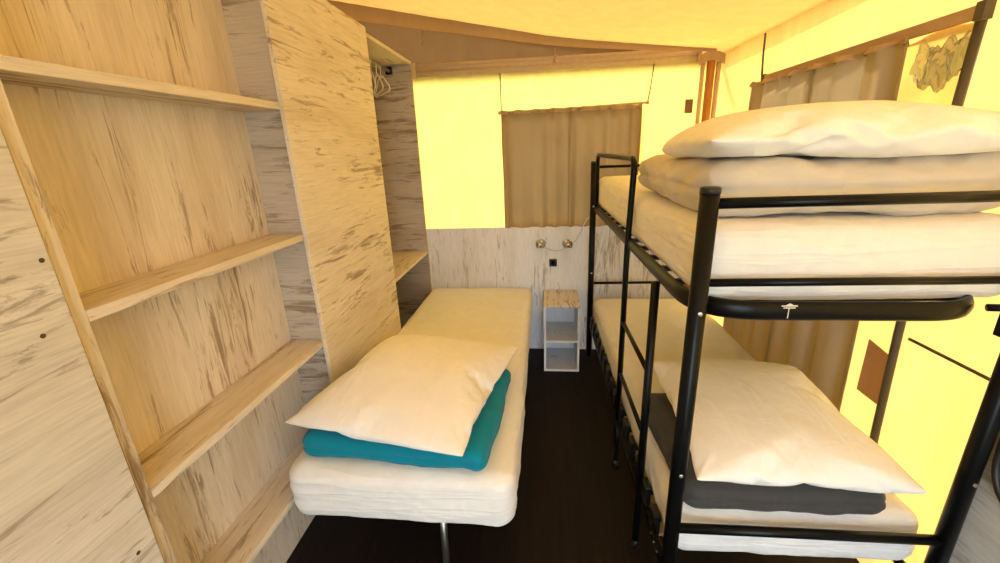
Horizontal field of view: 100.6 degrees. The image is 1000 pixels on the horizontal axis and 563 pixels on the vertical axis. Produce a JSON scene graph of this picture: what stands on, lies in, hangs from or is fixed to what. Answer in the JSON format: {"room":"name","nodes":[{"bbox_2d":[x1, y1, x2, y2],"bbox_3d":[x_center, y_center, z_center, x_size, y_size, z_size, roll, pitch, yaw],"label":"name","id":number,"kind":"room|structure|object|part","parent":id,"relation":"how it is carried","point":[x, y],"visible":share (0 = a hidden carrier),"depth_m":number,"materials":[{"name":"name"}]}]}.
{"room":"tent bedroom","nodes":[
{"label":"tent bedroom","id":0,"kind":"room"},
{"bbox_2d":[357,21,639,66],"bbox_3d":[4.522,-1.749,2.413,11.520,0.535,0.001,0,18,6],"label":"ceiling","id":1,"kind":"structure","parent":0,"point":[437,47],"depth_m":2.96,"materials":[{"name":"beige fabric"}]},
{"bbox_2d":[529,346,595,348],"bbox_3d":[0.502,0.557,3.506,2.110,0.022,0.008,0,18,6],"label":"baseboard","id":2,"kind":"structure","parent":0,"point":[536,347],"depth_m":3.52,"materials":[{"name":"white paint"}]},
{"bbox_2d":[412,60,718,228],"bbox_3d":[0.186,-0.473,3.255,2.705,2.160,0.016,0,18,6],"label":"wall","id":3,"kind":"structure","parent":0,"point":[458,119],"depth_m":3.02,"materials":[{"name":"yellow fabric"}]},
{"bbox_2d":[536,239,563,250],"bbox_3d":[0.390,-0.271,3.201,0.227,0.095,0.104,0,18,6],"label":"wall lamp","id":4,"kind":"object","parent":3,"relation":"attached to","point":[540,243],"visible":0.98,"depth_m":3.19,"materials":[{"name":"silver metal"}]},
{"bbox_2d":[549,259,556,266],"bbox_3d":[0.420,-0.148,3.286,0.060,0.060,0.012,0,18,6],"label":"wall socket","id":5,"kind":"object","parent":3,"relation":"attached to","point":[552,262],"visible":1,"depth_m":3.28,"materials":[{"name":"black plastic"}]},
{"bbox_2d":[426,225,683,346],"bbox_3d":[0.482,0.067,3.369,2.115,1.040,0.026,0,18,6],"label":"wall panel","id":6,"kind":"object","parent":3,"relation":"attached to","point":[480,257],"depth_m":3.31,"materials":[{"name":"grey wood"}]},
{"bbox_2d":[411,50,702,79],"bbox_3d":[0.359,-1.515,2.878,1.984,0.100,0.047,0,18,6],"label":"rail","id":7,"kind":"object","parent":3,"relation":"attached to","point":[641,57],"visible":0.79,"depth_m":2.86,"materials":[{"name":"brown wood"}]},
{"bbox_2d":[498,100,649,114],"bbox_3d":[0.514,-1.235,2.950,1.064,0.046,0.024,0,18,6],"label":"curtain rod","id":8,"kind":"object","parent":3,"relation":"attached to","point":[648,101],"visible":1,"depth_m":2.91,"materials":[{"name":"brown wood"}]},
{"bbox_2d":[501,107,569,227],"bbox_3d":[0.270,-0.829,3.091,0.501,0.856,0.030,0,18,6],"label":"curtain","id":9,"kind":"object","parent":8,"relation":"hanging from","point":[535,142],"visible":1,"depth_m":3.08,"materials":[{"name":"beige fabric"}]},
{"bbox_2d":[568,103,642,226],"bbox_3d":[0.758,-0.831,3.037,0.501,0.856,0.031,0,18,6],"label":"curtain","id":10,"kind":"object","parent":8,"relation":"hanging from","point":[612,129],"visible":0.7,"depth_m":2.99,"materials":[{"name":"beige fabric"}]},
{"bbox_2d":[562,217,588,247],"bbox_3d":[0.576,-0.361,3.152,0.203,0.240,0.104,0,18,6],"label":"wall lamp","id":11,"kind":"object","parent":3,"relation":"attached to","point":[566,243],"visible":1,"depth_m":3.16,"materials":[{"name":"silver metal"}]},
{"bbox_2d":[684,99,692,112],"bbox_3d":[1.314,-1.220,2.887,0.050,0.090,0.008,0,18,6],"label":"tag","id":12,"kind":"object","parent":3,"relation":"attached to","point":[688,102],"visible":1,"depth_m":2.88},
{"bbox_2d":[286,348,859,562],"bbox_3d":[0.065,1.268,1.456,2.840,0.060,4.600,0,18,6],"label":"floor","id":13,"kind":"structure","parent":0,"point":[573,506],"depth_m":1.91,"materials":[{"name":"laminate"}]},
{"bbox_2d":[0,128,163,562],"bbox_3d":[-0.905,0.385,0.254,0.020,2.420,1.262,0,18,6],"label":"panel","id":14,"kind":"object","parent":13,"relation":"on","point":[69,493],"visible":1,"depth_m":0.77,"materials":[{"name":"beige wood"}]},
{"bbox_2d":[0,0,329,562],"bbox_3d":[-0.887,0.057,1.286,0.164,2.420,0.870,0,18,6],"label":"shelf unit","id":15,"kind":"object","parent":13,"relation":"on","point":[145,139],"visible":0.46,"depth_m":1.23,"materials":[{"name":"brown wood"}]},
{"bbox_3d":[-0.902,-0.504,1.111,0.150,0.025,0.822,0,18,6],"label":"shelf","id":16,"kind":"part","parent":15,"relation":"part of","materials":[{"name":"brown wood"}]},
{"bbox_3d":[-0.884,-0.052,1.254,0.150,0.025,0.822,0,18,6],"label":"shelf","id":17,"kind":"part","parent":15,"relation":"part of","materials":[{"name":"brown wood"}]},
{"bbox_3d":[-0.867,0.386,1.393,0.150,0.025,0.822,0,18,6],"label":"shelf","id":18,"kind":"part","parent":15,"relation":"part of","materials":[{"name":"brown wood"}]},
{"bbox_3d":[-0.850,0.827,1.533,0.150,0.025,0.822,0,18,6],"label":"shelf","id":19,"kind":"part","parent":15,"relation":"part of","materials":[{"name":"brown wood"}]},
{"bbox_3d":[-0.837,-0.072,1.687,0.150,2.420,0.020,0,18,6],"label":"panel","id":20,"kind":"part","parent":15,"relation":"part of","materials":[{"name":"brown wood"}]},
{"bbox_2d":[260,0,431,383],"bbox_3d":[-0.936,-0.239,2.506,0.564,2.252,1.692,0,18,6],"label":"wardrobe","id":21,"kind":"object","parent":13,"relation":"on","point":[354,156],"visible":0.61,"depth_m":1.96,"materials":[{"name":"brown wood"}]},
{"bbox_2d":[370,60,375,92],"bbox_3d":[-0.822,-1.317,2.654,0.017,0.196,0.381,-8,19,-18],"label":"hanger","id":22,"kind":"object","parent":21,"relation":"hanging from","point":[372,75],"visible":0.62,"depth_m":2.57,"materials":[{"name":"white plastic"}]},
{"bbox_2d":[374,65,383,96],"bbox_3d":[-0.813,-1.344,2.739,0.017,0.196,0.381,-10,19,-22],"label":"hanger","id":23,"kind":"object","parent":21,"relation":"hanging from","point":[376,74],"visible":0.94,"depth_m":2.70,"materials":[{"name":"white plastic"}]},
{"bbox_3d":[-0.872,-1.255,2.195,0.022,0.021,1.604,0,18,6],"label":"hanging rail","id":24,"kind":"part","parent":21,"relation":"part of","materials":[{"name":"metal"}]},
{"bbox_2d":[375,63,390,97],"bbox_3d":[-0.806,-1.366,2.805,0.017,0.196,0.381,-12,20,-27],"label":"hanger","id":25,"kind":"object","parent":21,"relation":"hanging from","point":[380,75],"visible":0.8,"depth_m":2.78,"materials":[{"name":"white plastic"}]},
{"bbox_2d":[385,67,392,74],"bbox_3d":[-0.790,-1.498,2.949,0.050,0.050,0.016,0,18,6],"label":"socket","id":26,"kind":"object","parent":21,"relation":"attached to","point":[390,72],"depth_m":2.95,"materials":[{"name":"black plastic"}]},
{"bbox_3d":[-0.853,-0.479,3.303,0.530,2.220,0.020,0,18,6],"label":"panel","id":27,"kind":"part","parent":21,"relation":"part of","materials":[{"name":"brown wood"}]},
{"bbox_2d":[392,251,427,281],"bbox_3d":[-0.927,0.011,2.607,0.530,0.022,1.610,0,18,6],"label":"shelf","id":28,"kind":"object","parent":21,"relation":"attached to","point":[403,261],"depth_m":3.07,"materials":[{"name":"brown wood"}]},
{"bbox_2d":[440,523,449,562],"bbox_3d":[-0.247,0.724,2.540,0.772,0.343,1.992,0,18,6],"label":"frame","id":29,"kind":"object","parent":13,"relation":"on","point":[444,533],"visible":0.02,"depth_m":1.63,"materials":[{"name":"silver metal"}]},
{"bbox_2d":[289,288,532,526],"bbox_3d":[-0.248,0.462,2.446,0.849,0.235,2.100,0,18,6],"label":"mattress","id":30,"kind":"object","parent":29,"relation":"on","point":[336,486],"visible":0.62,"depth_m":1.49,"materials":[{"name":"white fabric"}]},
{"bbox_2d":[302,368,510,470],"bbox_3d":[-0.337,0.519,1.741,0.718,0.117,0.631,1,18,11],"label":"blanket","id":31,"kind":"object","parent":30,"relation":"on","point":[316,442],"visible":0.3,"depth_m":1.48,"materials":[{"name":"teal fabric"}]},
{"bbox_2d":[285,335,517,455],"bbox_3d":[-0.344,0.398,1.760,0.688,0.191,0.793,4,20,15],"label":"pillow","id":32,"kind":"object","parent":31,"relation":"on","point":[419,392],"visible":1,"depth_m":1.53,"materials":[{"name":"white fabric"}]},
{"bbox_2d":[544,290,579,371],"bbox_3d":[0.476,0.375,3.248,0.262,0.527,0.370,0,18,6],"label":"nightstand","id":33,"kind":"object","parent":13,"relation":"on","point":[561,307],"visible":1,"depth_m":3.24,"materials":[{"name":"white paint"}]},
{"bbox_3d":[0.495,0.328,3.420,0.230,0.511,0.008,0,18,6],"label":"panel","id":34,"kind":"part","parent":33,"relation":"part of","materials":[{"name":"white wood"}]},
{"bbox_2d":[546,322,576,340],"bbox_3d":[0.476,0.392,3.251,0.230,0.016,0.354,0,18,6],"label":"shelf","id":35,"kind":"object","parent":33,"relation":"attached to","point":[555,331],"depth_m":3.23,"materials":[{"name":"white wood"}]},
{"bbox_3d":[0.599,0.382,3.239,0.016,0.511,0.366,0,18,6],"label":"panel","id":36,"kind":"part","parent":33,"relation":"part of","materials":[{"name":"white wood"}]},
{"bbox_2d":[684,51,725,288],"bbox_3d":[1.434,-0.475,3.058,0.160,2.190,0.056,0,18,6],"label":"post","id":37,"kind":"object","parent":13,"relation":"on","point":[710,57],"visible":0.41,"depth_m":2.77,"materials":[{"name":"brown wood"}]},
{"bbox_2d":[586,153,999,562],"bbox_3d":[0.993,0.155,2.138,0.826,1.578,2.110,-1,18,5],"label":"bunk bed","id":38,"kind":"object","parent":13,"relation":"on","point":[985,430],"visible":0.66,"depth_m":1.15,"materials":[{"name":"black paint"}]},
{"bbox_3d":[0.696,-0.125,3.161,0.044,1.515,0.045,-1,18,5],"label":"post","id":39,"kind":"part","parent":38,"relation":"part of","materials":[{"name":"black metal"}]},
{"bbox_3d":[0.601,0.816,2.143,0.027,0.255,0.027,-1,18,5],"label":"leg","id":40,"kind":"part","parent":38,"relation":"part of","materials":[{"name":"black paint"}]},
{"bbox_3d":[1.055,-0.816,2.908,0.755,0.019,0.020,-1,18,5],"label":"rail","id":41,"kind":"part","parent":38,"relation":"part of","materials":[{"name":"black metal"}]},
{"bbox_3d":[1.087,0.008,3.169,0.755,0.019,0.020,-1,18,5],"label":"rail","id":42,"kind":"part","parent":38,"relation":"part of","materials":[{"name":"black metal"}]},
{"bbox_3d":[0.546,0.541,1.570,0.030,1.130,0.030,-1,18,5],"label":"leg","id":43,"kind":"part","parent":38,"relation":"part of","materials":[{"name":"black paint"}]},
{"bbox_3d":[0.532,0.892,1.415,0.012,0.045,0.160,-1,18,5],"label":"corner plate","id":44,"kind":"part","parent":38,"relation":"part of","materials":[{"name":"black paint"}]},
{"bbox_3d":[0.525,0.502,1.206,0.044,1.515,0.045,-1,18,5],"label":"post","id":45,"kind":"part","parent":38,"relation":"part of","materials":[{"name":"black metal"}]},
{"bbox_3d":[1.014,0.644,2.294,0.793,0.032,2.026,-1,18,5],"label":"frame","id":46,"kind":"part","parent":38,"relation":"part of","materials":[{"name":"black paint"}]},
{"bbox_2d":[594,298,918,559],"bbox_3d":[1.018,0.515,2.259,0.771,0.211,2.011,-1,18,5],"label":"mattress","id":47,"kind":"object","parent":38,"relation":"on","point":[717,344],"visible":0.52,"depth_m":1.44,"materials":[{"name":"white fabric"}]},
{"bbox_2d":[641,393,885,514],"bbox_3d":[0.888,0.590,1.512,0.617,0.138,0.579,-1,18,5],"label":"blanket","id":48,"kind":"object","parent":47,"relation":"on","point":[801,498],"visible":0.34,"depth_m":1.26,"materials":[{"name":"grey fabric"}]},
{"bbox_2d":[653,360,927,493],"bbox_3d":[0.926,0.454,1.506,0.602,0.180,0.728,0,18,8],"label":"pillow","id":49,"kind":"object","parent":48,"relation":"on","point":[755,423],"visible":0.91,"depth_m":1.28,"materials":[{"name":"white fabric"}]},
{"bbox_3d":[0.949,-0.236,2.007,0.743,0.056,2.068,-1,18,5],"label":"frame","id":50,"kind":"part","parent":38,"relation":"part of","materials":[{"name":"black paint"}]},
{"bbox_2d":[599,175,999,299],"bbox_3d":[0.996,-0.345,1.984,0.805,0.224,2.016,-1,18,5],"label":"mattress","id":51,"kind":"object","parent":38,"relation":"on","point":[822,244],"visible":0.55,"depth_m":1.05,"materials":[{"name":"white fabric"}]},
{"bbox_2d":[638,151,999,216],"bbox_3d":[0.967,-0.362,1.435,0.818,0.179,0.875,-1,18,5],"label":"quilt","id":52,"kind":"object","parent":51,"relation":"on","point":[680,180],"visible":0.6,"depth_m":1.05,"materials":[{"name":"beige fabric"}]},
{"bbox_2d":[662,100,999,157],"bbox_3d":[0.956,-0.449,1.230,0.811,0.149,0.616,0,18,8],"label":"pillow","id":53,"kind":"object","parent":52,"relation":"on","point":[869,128],"visible":1,"depth_m":1.00,"materials":[{"name":"white fabric"}]},
{"bbox_3d":[0.921,0.763,1.255,0.755,0.034,0.030,-1,18,5],"label":"rail","id":54,"kind":"part","parent":38,"relation":"part of","materials":[{"name":"black metal"}]},
{"bbox_3d":[0.891,0.000,1.013,0.755,0.021,0.021,-1,18,5],"label":"rail","id":55,"kind":"part","parent":38,"relation":"part of","materials":[{"name":"black metal"}]},
{"bbox_3d":[0.884,-0.189,0.953,0.755,0.026,0.026,-1,18,5],"label":"rail","id":56,"kind":"part","parent":38,"relation":"part of","materials":[{"name":"black metal"}]},
{"bbox_3d":[1.296,0.494,1.136,0.044,1.515,0.045,-1,18,5],"label":"post","id":57,"kind":"part","parent":38,"relation":"part of","materials":[{"name":"black metal"}]},
{"bbox_2d":[326,0,828,53],"bbox_3d":[-0.033,-1.064,0.749,2.820,0.483,4.560,0,18,6],"label":"ceiling","id":58,"kind":"structure","parent":0,"point":[722,25],"depth_m":2.28,"materials":[{"name":"fabric"}]},
{"bbox_2d":[328,0,716,51],"bbox_3d":[0.115,-1.688,2.725,2.550,0.464,0.021,0,18,6],"label":"valance","id":59,"kind":"object","parent":58,"relation":"attached to","point":[361,13],"visible":0.95,"depth_m":2.76,"materials":[{"name":"beige fabric"}]},
{"bbox_2d":[420,29,422,43],"bbox_3d":[-0.543,-1.700,2.881,0.020,0.091,0.014,0,18,6],"label":"tie","id":60,"kind":"object","parent":59,"relation":"hanging from","point":[420,29],"visible":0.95,"depth_m":2.88,"materials":[{"name":"beige fabric"}]},
{"bbox_2d":[553,48,555,62],"bbox_3d":[0.373,-1.543,2.832,0.020,0.091,0.014,0,18,6],"label":"tie","id":61,"kind":"object","parent":59,"relation":"hanging from","point":[554,48],"visible":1,"depth_m":2.83,"materials":[{"name":"beige fabric"}]},
{"bbox_2d":[710,0,999,562],"bbox_3d":[1.357,0.176,0.997,0.030,2.200,4.562,-1,18,5],"label":"wall","id":62,"kind":"structure","parent":0,"point":[917,389],"depth_m":1.40,"materials":[{"name":"yellow fabric"}]},
{"bbox_2d":[761,0,996,80],"bbox_3d":[1.389,-0.926,1.704,0.028,0.048,1.228,0,18,6],"label":"rail","id":63,"kind":"object","parent":62,"relation":"attached to","point":[983,10],"visible":0.73,"depth_m":1.31,"materials":[{"name":"brown wood"}]},
{"bbox_2d":[723,65,814,361],"bbox_3d":[1.403,-0.296,2.239,0.073,1.506,0.544,-1,18,3],"label":"curtain","id":64,"kind":"object","parent":63,"relation":"hanging from","point":[794,87],"visible":0.27,"depth_m":2.17,"materials":[{"name":"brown fabric"}]},
{"bbox_2d":[766,35,909,411],"bbox_3d":[1.361,-0.139,1.748,0.075,1.506,0.563,-1,18,3],"label":"curtain","id":65,"kind":"object","parent":63,"relation":"hanging from","point":[821,350],"visible":0.36,"depth_m":1.70,"materials":[{"name":"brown fabric"}]},
{"bbox_2d":[949,431,999,562],"bbox_3d":[1.250,1.057,0.301,0.020,0.950,1.983,0,18,6],"label":"trim","id":66,"kind":"structure","parent":62,"relation":"attached to","point":[978,541],"depth_m":1.14,"materials":[{"name":"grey wood"}]},
{"bbox_2d":[991,437,999,501],"bbox_3d":[1.307,0.431,1.021,0.019,0.399,0.144,0,18,6],"label":"power cable","id":67,"kind":"object","parent":62,"relation":"attached to","point":[995,467],"visible":1,"depth_m":1.09,"materials":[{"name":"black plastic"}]},
{"label":"window","id":68,"kind":"structure","parent":62,"relation":"in","visible":0},
{"bbox_2d":[897,23,973,104],"bbox_3d":[1.395,-0.380,1.448,0.009,0.865,0.290,0,18,6],"label":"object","id":69,"kind":"structure","parent":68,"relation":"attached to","point":[932,67],"depth_m":1.31,"materials":[{"name":"yellow fabric"}]}
]}

